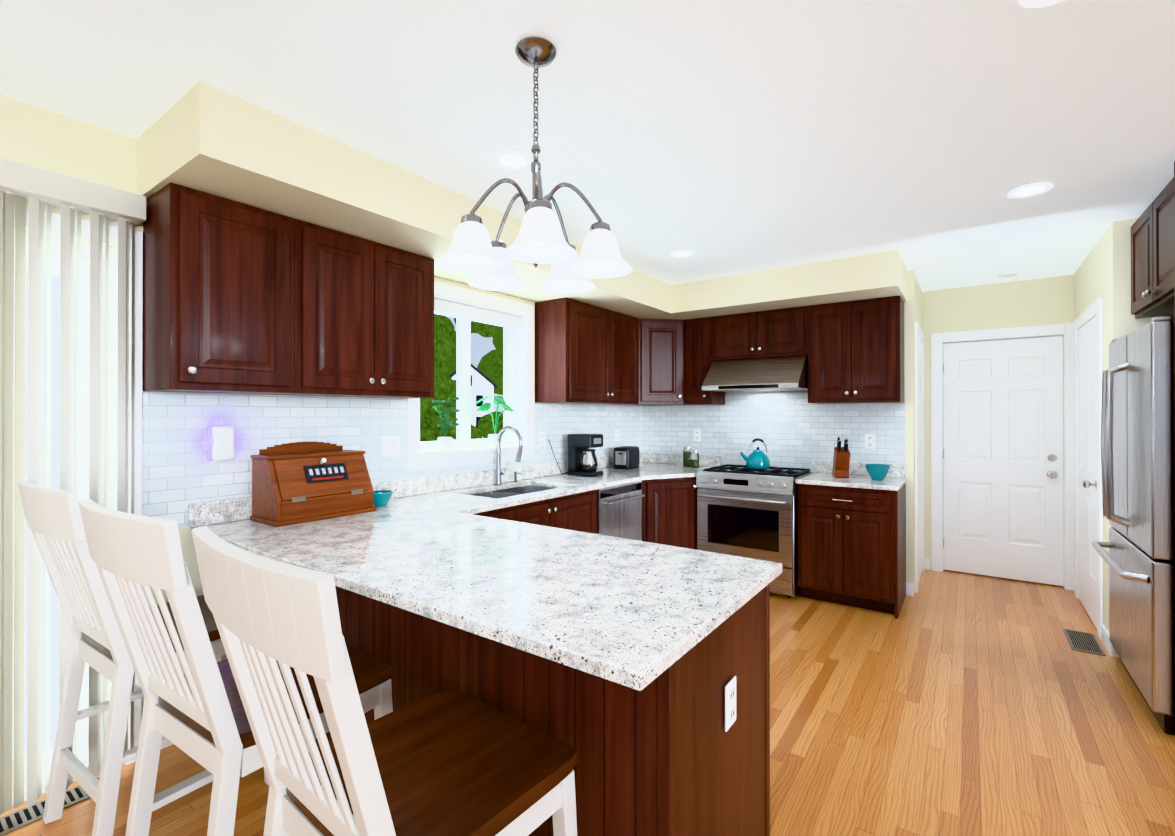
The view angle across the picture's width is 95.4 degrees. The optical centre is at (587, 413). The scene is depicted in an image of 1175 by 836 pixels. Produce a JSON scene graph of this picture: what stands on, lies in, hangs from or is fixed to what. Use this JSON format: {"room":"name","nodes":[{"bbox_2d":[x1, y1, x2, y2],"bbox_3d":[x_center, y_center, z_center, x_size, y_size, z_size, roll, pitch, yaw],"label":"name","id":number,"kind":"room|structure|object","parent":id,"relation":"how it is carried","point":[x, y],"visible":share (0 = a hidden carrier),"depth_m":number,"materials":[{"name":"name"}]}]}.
{"room":"kitchen","nodes":[
{"label":"kitchen","id":0,"kind":"room"},
{"bbox_2d":[0,94,636,748],"bbox_3d":[-1.953,0.145,2.178,0.200,2.523,8.620,0,0,36],"label":"wall","id":1,"kind":"structure","parent":0,"point":[40,138],"depth_m":2.04,"materials":[{"name":"beige paint"}]},
{"bbox_2d":[0,158,145,815],"bbox_3d":[-2.360,0.255,1.335,0.116,2.227,1.975,0,0,36],"label":"vertical blinds","id":2,"kind":"object","parent":1,"relation":"attached to","point":[37,189],"visible":0.85,"depth_m":1.91,"materials":[{"name":"white"}]},
{"bbox_2d":[13,204,142,800],"bbox_3d":[-2.482,0.331,1.416,0.208,2.145,2.015,0,0,36],"label":"door","id":3,"kind":"structure","parent":1,"relation":"in","point":[84,418],"depth_m":2.10,"materials":[{"name":"white"}]},
{"bbox_2d":[143,183,433,398],"bbox_3d":[-1.319,-0.479,2.580,0.360,0.779,1.221,0,0,36],"label":"upper cabinet","id":4,"kind":"object","parent":1,"relation":"attached to","point":[240,298],"visible":1,"depth_m":2.30,"materials":[{"name":"brown wood"}]},
{"bbox_2d":[142,392,641,527],"bbox_3d":[-0.630,0.205,3.847,0.006,0.578,4.126,0,0,36],"label":"backsplash","id":5,"kind":"structure","parent":1,"relation":"attached to","point":[177,471],"depth_m":2.59,"materials":[{"name":"white tile"}]},
{"bbox_2d":[208,425,234,461],"bbox_3d":[-1.634,0.134,2.392,0.058,0.165,0.094,0,0,36],"label":"light","id":6,"kind":"object","parent":5,"relation":"attached to","point":[221,443],"visible":0.98,"depth_m":2.37,"materials":[{"name":"white plastic"}]},
{"bbox_2d":[381,436,399,455],"bbox_3d":[-1.147,0.189,3.114,0.008,0.115,0.120,0,0,36],"label":"electrical outlet","id":7,"kind":"object","parent":5,"relation":"attached to","point":[390,445],"visible":1,"depth_m":3.11,"materials":[{"name":"white plastic"}]},
{"bbox_2d":[539,432,545,446],"bbox_3d":[-0.355,0.202,4.219,0.008,0.115,0.072,0,0,36],"label":"electrical outlet","id":8,"kind":"object","parent":5,"relation":"attached to","point":[542,438],"visible":0.98,"depth_m":4.21,"materials":[{"name":"white plastic"}]},
{"bbox_2d":[615,429,618,441],"bbox_3d":[0.286,0.210,5.114,0.008,0.115,0.072,0,0,36],"label":"electrical outlet","id":9,"kind":"object","parent":5,"relation":"attached to","point":[616,434],"visible":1,"depth_m":5.10,"materials":[{"name":"white plastic"}]},
{"bbox_2d":[404,281,538,470],"bbox_3d":[-0.815,-0.244,3.720,0.253,1.180,1.180,0,0,36],"label":"window","id":10,"kind":"structure","parent":1,"relation":"in","point":[479,351],"depth_m":3.78,"materials":[{"name":"white wood"}]},
{"bbox_2d":[432,397,459,449],"bbox_3d":[-0.928,0.065,3.492,0.122,0.348,0.210,0,0,36],"label":"plant","id":11,"kind":"object","parent":10,"relation":"on","point":[445,443],"visible":1,"depth_m":3.47,"materials":[{"name":"green plant"}]},
{"bbox_2d":[474,396,514,446],"bbox_3d":[-0.664,0.058,3.848,0.130,0.365,0.385,0,0,36],"label":"plant","id":12,"kind":"object","parent":10,"relation":"on","point":[497,401],"visible":0.94,"depth_m":3.82,"materials":[{"name":"green plant"}]},
{"bbox_2d":[535,297,642,404],"bbox_3d":[0.034,-0.473,4.499,0.328,0.778,1.075,0,0,36],"label":"upper cabinet","id":13,"kind":"object","parent":1,"relation":"attached to","point":[585,353],"depth_m":4.16,"materials":[{"name":"brown wood"}]},
{"bbox_2d":[639,319,683,405],"bbox_3d":[0.639,-0.472,5.102,0.608,0.778,0.608,0,0,36],"label":"upper cabinet","id":14,"kind":"object","parent":1,"relation":"attached to","point":[663,339],"depth_m":4.87,"materials":[{"name":"brown wood"}]},
{"bbox_2d":[137,81,680,319],"bbox_3d":[-0.366,-0.990,3.662,0.655,0.245,4.126,0,0,36],"label":"soffit","id":15,"kind":"structure","parent":0,"point":[201,136],"depth_m":2.20,"materials":[{"name":"beige paint"}]},
{"bbox_2d":[0,570,1174,835],"bbox_3d":[1.193,1.428,-0.645,8.600,0.060,13.700,0,0,36],"label":"floor","id":16,"kind":"structure","parent":0,"point":[946,702],"depth_m":2.34,"materials":[{"name":"brown wood"}]},
{"bbox_2d":[0,799,45,835],"bbox_3d":[-1.954,1.402,1.853,0.126,0.006,0.124,0,0,36],"label":"floor vent","id":17,"kind":"object","parent":16,"relation":"in","point":[18,819],"depth_m":1.85,"materials":[{"name":"beige metal"}]},
{"bbox_2d":[63,785,90,808],"bbox_3d":[-1.882,1.402,1.954,0.126,0.006,0.070,0,0,36],"label":"floor vent","id":18,"kind":"object","parent":16,"relation":"in","point":[74,795],"depth_m":1.95,"materials":[{"name":"beige metal"}]},
{"bbox_2d":[17,479,269,835],"bbox_3d":[-1.549,0.815,1.910,0.530,1.181,0.636,0,0,33],"label":"bar stool","id":19,"kind":"object","parent":16,"relation":"on","point":[53,518],"visible":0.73,"depth_m":1.69,"materials":[{"name":"white wood"}]},
{"bbox_2d":[79,499,394,835],"bbox_3d":[-0.933,0.814,1.482,0.530,1.181,0.636,0,0,33],"label":"bar stool","id":20,"kind":"object","parent":16,"relation":"on","point":[195,710],"visible":0.58,"depth_m":1.28,"materials":[{"name":"white wood"}]},
{"bbox_2d":[315,586,370,746],"bbox_3d":[-0.692,0.966,2.213,0.503,0.880,0.700,0,0,36],"label":"base cabinet","id":21,"kind":"object","parent":16,"relation":"on","point":[354,608],"depth_m":1.87,"materials":[{"name":"brown wood"}]},
{"bbox_2d":[192,526,576,835],"bbox_3d":[-0.386,0.813,1.108,0.530,1.181,0.636,0,0,39],"label":"bar stool","id":22,"kind":"object","parent":16,"relation":"on","point":[453,762],"visible":1,"depth_m":1.01,"materials":[{"name":"white wood"}]},
{"bbox_2d":[473,511,488,516],"bbox_3d":[-0.889,0.967,2.972,0.597,0.880,0.302,0,0,36],"label":"base cabinet","id":23,"kind":"object","parent":16,"relation":"on","point":[486,513],"depth_m":2.91,"materials":[{"name":"brown wood"}]},
{"bbox_2d":[188,452,724,555],"bbox_3d":[-0.210,0.461,3.647,0.907,0.133,3.944,0,0,36],"label":"countertop","id":24,"kind":"structure","parent":23,"relation":"on","point":[423,502],"depth_m":2.88,"materials":[{"name":"stone"}]},
{"bbox_2d":[250,442,376,526],"bbox_3d":[-1.310,0.316,2.579,0.266,0.351,0.480,0,0,36],"label":"bread box","id":25,"kind":"object","parent":24,"relation":"on","point":[297,482],"visible":1,"depth_m":2.48,"materials":[{"name":"brown wood"}]},
{"bbox_2d":[373,490,392,506],"bbox_3d":[-1.103,0.455,2.848,0.124,0.075,0.124,0,0,36],"label":"bowl","id":26,"kind":"object","parent":24,"relation":"on","point":[381,498],"visible":0.83,"depth_m":2.81,"materials":[{"name":"teal ceramic"}]},
{"bbox_2d":[494,426,522,484],"bbox_3d":[-0.492,0.290,3.714,0.252,0.410,0.216,0,0,36],"label":"faucet","id":27,"kind":"object","parent":24,"relation":"on","point":[502,431],"visible":1,"depth_m":3.69,"materials":[{"name":"silver metal"}]},
{"bbox_2d":[471,485,554,498],"bbox_3d":[-0.474,0.630,3.529,0.470,0.200,0.800,0,0,36],"label":"sink","id":28,"kind":"object","parent":24,"relation":"in","point":[502,493],"visible":0.06,"depth_m":3.79,"materials":[{"name":"silver metal"}]},
{"bbox_2d":[548,434,602,476],"bbox_3d":[-0.089,0.332,4.294,0.339,0.330,0.298,0,0,36],"label":"coffee maker","id":29,"kind":"object","parent":24,"relation":"on","point":[582,459],"visible":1,"depth_m":4.25,"materials":[{"name":"black plastic"}]},
{"bbox_2d":[613,446,639,468],"bbox_3d":[0.355,0.401,4.883,0.160,0.194,0.283,0,0,28],"label":"toaster","id":30,"kind":"object","parent":24,"relation":"on","point":[626,457],"visible":1,"depth_m":4.78,"materials":[{"name":"black plastic"}]},
{"bbox_2d":[683,446,691,466],"bbox_3d":[0.939,0.403,5.013,0.089,0.192,0.090,0,0,36],"label":"spice jar","id":31,"kind":"object","parent":24,"relation":"on","point":[685,452],"depth_m":4.98,"materials":[{"name":"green glass"}]},
{"bbox_2d":[688,449,698,467],"bbox_3d":[0.985,0.417,4.906,0.079,0.162,0.080,0,0,36],"label":"spice jar","id":32,"kind":"object","parent":24,"relation":"on","point":[690,458],"depth_m":4.88,"materials":[{"name":"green glass"}]},
{"bbox_2d":[371,583,769,835],"bbox_3d":[-0.051,0.964,1.755,1.073,0.880,0.708,0,0,36],"label":"base cabinet","id":33,"kind":"object","parent":16,"relation":"on","point":[664,753],"depth_m":1.36,"materials":[{"name":"brown wood"}]},
{"bbox_2d":[248,516,781,690],"bbox_3d":[-0.272,0.506,1.837,1.579,0.032,0.928,0,0,36],"label":"countertop","id":34,"kind":"structure","parent":33,"relation":"on","point":[637,615],"depth_m":1.53,"materials":[{"name":"stone"}]},
{"bbox_2d":[725,676,735,731],"bbox_3d":[0.386,0.779,1.436,0.008,0.120,0.075,0,0,36],"label":"outlet","id":35,"kind":"object","parent":33,"relation":"attached to","point":[730,702],"visible":0.98,"depth_m":1.43,"materials":[{"name":"white plastic"}]},
{"bbox_2d":[597,481,644,540],"bbox_3d":[0.043,0.972,4.184,0.645,0.874,0.604,0,0,36],"label":"dishwasher","id":36,"kind":"object","parent":16,"relation":"on","point":[619,511],"visible":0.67,"depth_m":4.01,"materials":[{"name":"silver metal"}]},
{"bbox_2d":[641,477,697,549],"bbox_3d":[0.619,0.924,4.817,0.902,0.781,1.086,0,0,36],"label":"base cabinet","id":37,"kind":"object","parent":16,"relation":"on","point":[669,511],"visible":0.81,"depth_m":4.38,"materials":[{"name":"brown wood"}]},
{"bbox_2d":[696,464,812,597],"bbox_3d":[1.391,0.939,4.457,0.772,0.944,0.716,0,0,36],"label":"range","id":38,"kind":"object","parent":16,"relation":"on","point":[744,511],"visible":0.79,"depth_m":4.18,"materials":[{"name":"silver metal"}]},
{"bbox_2d":[740,438,769,468],"bbox_3d":[1.445,0.339,4.578,0.230,0.256,0.200,0,0,36],"label":"kettle","id":39,"kind":"object","parent":38,"relation":"on","point":[757,458],"visible":1,"depth_m":4.51,"materials":[{"name":"teal metal"}]},
{"bbox_2d":[798,482,905,618],"bbox_3d":[2.020,0.971,4.081,0.657,0.881,0.652,0,0,36],"label":"base cabinet","id":40,"kind":"object","parent":16,"relation":"on","point":[852,547],"visible":0.94,"depth_m":3.84,"materials":[{"name":"brown wood"}]},
{"bbox_2d":[795,460,906,490],"bbox_3d":[2.020,0.462,4.083,0.671,0.133,0.637,0,0,36],"label":"countertop","id":41,"kind":"structure","parent":40,"relation":"on","point":[859,477],"depth_m":4.08,"materials":[{"name":"stone"}]},
{"bbox_2d":[832,437,849,477],"bbox_3d":[1.990,0.339,4.197,0.110,0.316,0.199,0,0,16],"label":"knife block","id":42,"kind":"object","parent":41,"relation":"on","point":[841,461],"visible":1,"depth_m":4.14,"materials":[{"name":"brown wood"}]},
{"bbox_2d":[865,464,889,479],"bbox_3d":[2.174,0.441,4.006,0.170,0.110,0.170,0,0,36],"label":"bowl","id":43,"kind":"object","parent":41,"relation":"on","point":[877,471],"visible":1,"depth_m":3.96,"materials":[{"name":"teal ceramic"}]},
{"bbox_2d":[1063,628,1105,655],"bbox_3d":[3.058,1.406,3.296,0.150,0.006,0.380,0,0,36],"label":"floor vent","id":44,"kind":"object","parent":16,"relation":"in","point":[1086,642],"visible":0.98,"depth_m":3.27,"materials":[{"name":"beige metal"}]},
{"bbox_2d":[1091,315,1174,734],"bbox_3d":[3.037,0.488,2.521,0.887,1.828,0.910,0,0,36],"label":"refrigerator","id":45,"kind":"object","parent":16,"relation":"on","point":[1137,442],"visible":1,"depth_m":2.47,"materials":[{"name":"grey metal"}]},
{"bbox_2d":[0,0,1174,291],"bbox_3d":[0.319,-1.158,1.834,4.900,0.080,10.700,0,0,36],"label":"ceiling","id":46,"kind":"structure","parent":0,"point":[722,138],"depth_m":1.92,"materials":[{"name":"white paint"}]},
{"bbox_2d":[493,151,532,170],"bbox_3d":[-0.327,-1.113,2.358,0.176,0.006,0.176,0,0,36],"label":"recessed light","id":47,"kind":"object","parent":46,"relation":"in","point":[513,160],"visible":0.92,"depth_m":2.35,"materials":[{"name":"white"}]},
{"bbox_2d":[437,36,631,292],"bbox_3d":[-0.161,-0.776,1.660,0.570,0.685,0.570,0,0,36],"label":"chandelier","id":48,"kind":"object","parent":46,"relation":"hanging from","point":[473,248],"visible":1,"depth_m":1.60,"materials":[{"name":"white glass"}]},
{"bbox_2d":[670,250,694,257],"bbox_3d":[0.660,-1.108,3.718,0.176,0.006,0.176,0,0,36],"label":"recessed light","id":49,"kind":"object","parent":46,"relation":"in","point":[682,253],"visible":1,"depth_m":3.71,"materials":[{"name":"white"}]},
{"bbox_2d":[998,270,1018,277],"bbox_3d":[3.310,-1.095,4.206,0.130,0.032,0.130,0,0,36],"label":"smoke detector","id":50,"kind":"object","parent":46,"relation":"attached to","point":[1008,274],"visible":1,"depth_m":4.17,"materials":[{"name":"white plastic"}]},
{"bbox_2d":[1008,183,1052,197],"bbox_3d":[2.209,-1.112,2.669,0.176,0.006,0.176,0,0,36],"label":"recessed light","id":51,"kind":"object","parent":46,"relation":"in","point":[1030,190],"visible":1,"depth_m":2.67,"materials":[{"name":"white"}]},
{"bbox_2d":[1018,0,1063,7],"bbox_3d":[1.225,-1.115,1.381,0.176,0.006,0.176,0,0,36],"label":"recessed light","id":52,"kind":"object","parent":46,"relation":"in","point":[1034,3],"visible":1,"depth_m":1.45,"materials":[{"name":"white"}]},
{"bbox_2d":[655,270,915,593],"bbox_3d":[1.579,0.153,4.876,2.400,2.523,0.120,0,0,36],"label":"wall","id":53,"kind":"structure","parent":0,"point":[912,309],"depth_m":4.15,"materials":[{"name":"beige paint"}]},
{"bbox_2d":[684,317,724,404],"bbox_3d":[1.082,-0.472,4.956,0.278,0.778,0.327,0,0,36],"label":"upper cabinet","id":54,"kind":"object","parent":53,"relation":"attached to","point":[698,331],"depth_m":4.83,"materials":[{"name":"brown wood"}]},
{"bbox_2d":[712,306,807,361],"bbox_3d":[1.523,-0.667,4.641,0.805,0.390,0.327,0,0,36],"label":"upper cabinet","id":55,"kind":"object","parent":53,"relation":"attached to","point":[778,332],"depth_m":4.49,"materials":[{"name":"brown wood"}]},
{"bbox_2d":[702,355,807,392],"bbox_3d":[1.453,-0.332,4.547,0.790,0.274,0.548,0,0,36],"label":"range hood","id":56,"kind":"object","parent":55,"relation":"attached to","point":[783,373],"visible":0.9,"depth_m":4.38,"materials":[{"name":"silver metal"}]},
{"bbox_2d":[642,391,904,471],"bbox_3d":[1.534,0.014,4.831,2.310,0.966,0.005,0,0,36],"label":"backsplash","id":57,"kind":"structure","parent":53,"relation":"attached to","point":[790,429],"depth_m":4.71,"materials":[{"name":"white tile"}]},
{"bbox_2d":[694,429,700,440],"bbox_3d":[1.058,0.210,5.162,0.072,0.115,0.008,0,0,36],"label":"electrical outlet","id":58,"kind":"object","parent":57,"relation":"attached to","point":[697,434],"visible":1,"depth_m":5.16,"materials":[{"name":"white plastic"}]},
{"bbox_2d":[865,434,874,447],"bbox_3d":[2.269,0.223,4.295,0.072,0.115,0.008,0,0,36],"label":"electrical outlet","id":59,"kind":"object","parent":57,"relation":"attached to","point":[869,440],"visible":1,"depth_m":4.29,"materials":[{"name":"white plastic"}]},
{"bbox_2d":[808,296,903,403],"bbox_3d":[2.112,-0.474,4.218,0.643,0.778,0.327,0,0,36],"label":"upper cabinet","id":60,"kind":"object","parent":53,"relation":"attached to","point":[853,351],"depth_m":4.07,"materials":[{"name":"brown wood"}]},
{"bbox_2d":[673,249,906,319],"bbox_3d":[1.613,-0.988,4.378,1.680,0.245,0.655,0,0,36],"label":"soffit","id":61,"kind":"structure","parent":0,"point":[880,274],"depth_m":4.05,"materials":[{"name":"beige paint"}]},
{"bbox_2d":[916,278,921,329],"bbox_3d":[2.813,0.152,4.641,0.120,2.523,0.876,0,0,36],"label":"wall","id":62,"kind":"structure","parent":0,"point":[918,290],"depth_m":4.55,"materials":[{"name":"beige paint"}]},
{"bbox_2d":[922,274,1073,569],"bbox_3d":[3.549,0.152,4.579,1.150,2.523,0.120,0,0,36],"label":"wall","id":63,"kind":"structure","parent":0,"point":[1039,301],"depth_m":4.60,"materials":[{"name":"beige paint"}]},
{"bbox_2d":[943,336,1063,585],"bbox_3d":[3.516,0.386,4.554,0.814,2.030,0.108,0,0,36],"label":"door","id":64,"kind":"structure","parent":63,"relation":"in","point":[1003,511],"depth_m":4.55,"materials":[{"name":"white"}]},
{"bbox_2d":[1074,218,1141,657],"bbox_3d":[3.515,0.149,3.647,0.120,2.523,1.436,0,0,36],"label":"wall","id":65,"kind":"structure","parent":0,"point":[1103,271],"depth_m":3.20,"materials":[{"name":"beige paint"}]},
{"bbox_2d":[915,297,1103,638],"bbox_3d":[3.167,0.345,4.138,1.038,2.135,1.261,0,0,36],"label":"door frame","id":66,"kind":"structure","parent":65,"relation":"attached to","point":[1082,479],"depth_m":4.21,"materials":[{"name":"white"}]},
{"bbox_2d":[906,558,1113,655],"bbox_3d":[3.025,1.362,3.994,1.084,0.100,1.435,0,0,36],"label":"baseboard","id":67,"kind":"structure","parent":65,"relation":"attached to","point":[1104,630],"depth_m":3.29,"materials":[{"name":"white wood"}]},
{"bbox_2d":[1131,161,1174,370],"bbox_3d":[3.103,0.162,2.443,0.778,2.490,0.990,0,0,36],"label":"upper cabinet","id":68,"kind":"object","parent":65,"relation":"attached to","point":[1153,260],"visible":0.98,"depth_m":2.66,"materials":[{"name":"brown wood"}]},
{"bbox_2d":[1142,317,1173,326],"bbox_3d":[3.469,0.147,2.870,0.690,2.523,0.120,0,0,36],"label":"wall","id":69,"kind":"structure","parent":0,"point":[1145,321],"depth_m":3.02,"materials":[{"name":"beige paint"}]}
]}

